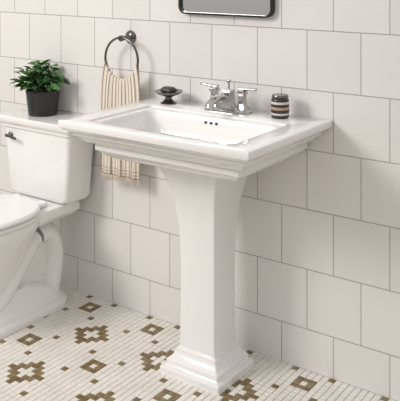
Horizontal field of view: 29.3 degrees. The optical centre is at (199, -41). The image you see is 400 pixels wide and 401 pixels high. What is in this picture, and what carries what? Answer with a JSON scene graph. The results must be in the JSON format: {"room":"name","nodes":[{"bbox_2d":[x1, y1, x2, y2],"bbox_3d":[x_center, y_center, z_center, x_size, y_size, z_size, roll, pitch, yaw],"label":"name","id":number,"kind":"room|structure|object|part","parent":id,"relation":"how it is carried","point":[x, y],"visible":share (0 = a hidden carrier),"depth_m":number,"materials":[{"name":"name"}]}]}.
{"room":"bathroom","nodes":[
{"label":"bathroom","id":0,"kind":"room"},
{"bbox_2d":[0,286,394,400],"bbox_3d":[-0.860,1.391,1.381,5.400,0.002,3.400,0,0,35],"label":"floor","id":1,"kind":"structure","parent":0,"point":[91,348],"depth_m":2.61,"materials":[{"name":"white tile"}]},
{"bbox_2d":[0,108,92,339],"bbox_3d":[-0.781,1.020,2.968,0.432,0.741,0.706,0,0,35],"label":"toilet","id":2,"kind":"object","parent":1,"relation":"on","point":[50,166],"visible":0.99,"depth_m":3.05,"materials":[{"name":"ceramic"}]},
{"bbox_3d":[-0.782,0.731,3.167,0.069,0.017,0.010,0,0,40],"label":"flush lever","id":3,"kind":"part","parent":2,"relation":"part of","materials":[{"name":"silver metal"}]},
{"bbox_3d":[-0.841,0.983,2.883,0.366,0.017,0.496,0,0,35],"label":"seat","id":4,"kind":"part","parent":2,"relation":"part of","materials":[{"name":"white plastic"}]},
{"bbox_3d":[-0.841,0.961,2.882,0.368,0.022,0.497,0,0,35],"label":"seat lid","id":5,"kind":"part","parent":2,"relation":"part of","materials":[{"name":"white plastic"}]},
{"bbox_3d":[-0.836,1.141,2.889,0.360,0.298,0.500,0,0,35],"label":"bowl","id":6,"kind":"part","parent":2,"relation":"part of","materials":[{"name":"ceramic"}]},
{"bbox_3d":[-0.631,0.674,3.178,0.432,0.050,0.190,0,0,35],"label":"tank lid","id":7,"kind":"part","parent":2,"relation":"part of","materials":[{"name":"ceramic"}]},
{"bbox_2d":[10,59,69,116],"bbox_3d":[-0.677,0.534,3.193,0.257,0.230,0.210,0,0,35],"label":"potted plant","id":8,"kind":"object","parent":2,"relation":"on","point":[42,101],"visible":1,"depth_m":3.18,"materials":[{"name":"green plant"}]},
{"bbox_3d":[-0.661,0.597,3.223,0.144,0.104,0.144,0,0,35],"label":"pot","id":9,"kind":"part","parent":8,"relation":"part of","materials":[{"name":"grey ceramic"}]},
{"bbox_3d":[-0.627,0.839,3.184,0.384,0.278,0.157,0,0,35],"label":"tank","id":10,"kind":"part","parent":2,"relation":"part of","materials":[{"name":"ceramic"}]},
{"bbox_2d":[58,97,331,395],"bbox_3d":[-0.017,0.960,2.541,0.746,0.860,0.527,0,0,35],"label":"pedestal sink","id":11,"kind":"object","parent":1,"relation":"on","point":[206,158],"visible":0.99,"depth_m":2.53,"materials":[{"name":"ceramic"}]},
{"bbox_2d":[154,86,182,104],"bbox_3d":[-0.116,0.500,2.833,0.106,0.060,0.106,0,0,35],"label":"soap dish","id":12,"kind":"object","parent":11,"relation":"on","point":[168,92],"visible":1,"depth_m":2.81,"materials":[{"name":"black metal"}]},
{"bbox_2d":[58,97,331,181],"bbox_3d":[-0.017,0.603,2.541,0.746,0.145,0.527,0,0,35],"label":"basin","id":13,"kind":"object","parent":11,"relation":"in","point":[183,136],"depth_m":2.47,"materials":[{"name":"ceramic"}]},
{"bbox_2d":[200,79,256,114],"bbox_3d":[0.089,0.474,2.676,0.181,0.112,0.181,0,0,-13],"label":"faucet","id":14,"kind":"object","parent":11,"relation":"on","point":[227,104],"visible":1,"depth_m":2.65,"materials":[{"name":"silver metal"}]},
{"bbox_3d":[0.034,0.445,2.726,0.073,0.014,0.020,0,0,35],"label":"lever","id":15,"kind":"part","parent":14,"relation":"part of","materials":[{"name":"silver metal"}]},
{"bbox_3d":[0.052,0.483,2.714,0.042,0.069,0.042,0,0,35],"label":"handle","id":16,"kind":"part","parent":14,"relation":"part of","materials":[{"name":"silver metal"}]},
{"bbox_3d":[0.061,0.483,2.627,0.032,0.042,0.127,0,0,35],"label":"spout","id":17,"kind":"part","parent":14,"relation":"part of","materials":[{"name":"silver metal"}]},
{"bbox_3d":[0.099,0.484,2.680,0.052,0.068,0.046,0,0,35],"label":"spout","id":18,"kind":"part","parent":14,"relation":"part of","materials":[{"name":"silver metal"}]},
{"bbox_3d":[0.099,0.523,2.680,0.172,0.013,0.054,0,0,35],"label":"plate","id":19,"kind":"part","parent":14,"relation":"part of","materials":[{"name":"silver metal"}]},
{"bbox_3d":[0.146,0.483,2.647,0.042,0.069,0.042,0,0,35],"label":"handle","id":20,"kind":"part","parent":14,"relation":"part of","materials":[{"name":"silver metal"}]},
{"bbox_3d":[0.164,0.445,2.634,0.073,0.014,0.020,0,0,35],"label":"lever","id":21,"kind":"part","parent":14,"relation":"part of","materials":[{"name":"silver metal"}]},
{"bbox_2d":[271,93,288,118],"bbox_3d":[0.270,0.491,2.578,0.062,0.078,0.062,0,0,35],"label":"candle jar","id":22,"kind":"object","parent":11,"relation":"on","point":[279,101],"visible":1,"depth_m":2.55,"materials":[{"name":"multicoloured ceramic"}]},
{"bbox_3d":[0.270,0.457,2.578,0.056,0.010,0.056,0,0,35],"label":"lid","id":23,"kind":"part","parent":22,"relation":"part of","materials":[{"name":"black metal"}]},
{"bbox_2d":[0,0,399,400],"bbox_3d":[0.151,0.090,2.809,5.400,2.600,0.100,0,0,35],"label":"wall","id":24,"kind":"structure","parent":0,"point":[317,243],"depth_m":2.68,"materials":[{"name":"tile"}]},
{"bbox_2d":[104,30,138,69],"bbox_3d":[-0.294,0.379,3.021,0.178,0.198,0.067,0,0,35],"label":"towel ring","id":25,"kind":"object","parent":24,"relation":"attached to","point":[130,37],"visible":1,"depth_m":3.03,"materials":[{"name":"silver metal"}]},
{"bbox_2d":[101,61,142,185],"bbox_3d":[-0.309,0.634,3.000,0.200,0.470,0.040,0,0,35],"label":"hand towel","id":26,"kind":"object","parent":25,"relation":"hanging from","point":[116,91],"visible":0.61,"depth_m":2.99,"materials":[{"name":"fabric"}]},
{"bbox_3d":[-0.294,0.307,3.021,0.054,0.054,0.067,0,0,35],"label":"wall plate","id":27,"kind":"part","parent":25,"relation":"part of","materials":[{"name":"silver metal"}]},
{"bbox_2d":[178,0,274,17],"bbox_3d":[0.089,-0.179,2.775,0.405,0.762,0.022,0,0,35],"label":"wall mirror","id":28,"kind":"object","parent":24,"relation":"attached to","point":[236,8],"visible":1,"depth_m":2.76,"materials":[{"name":"black metal"}]}
]}

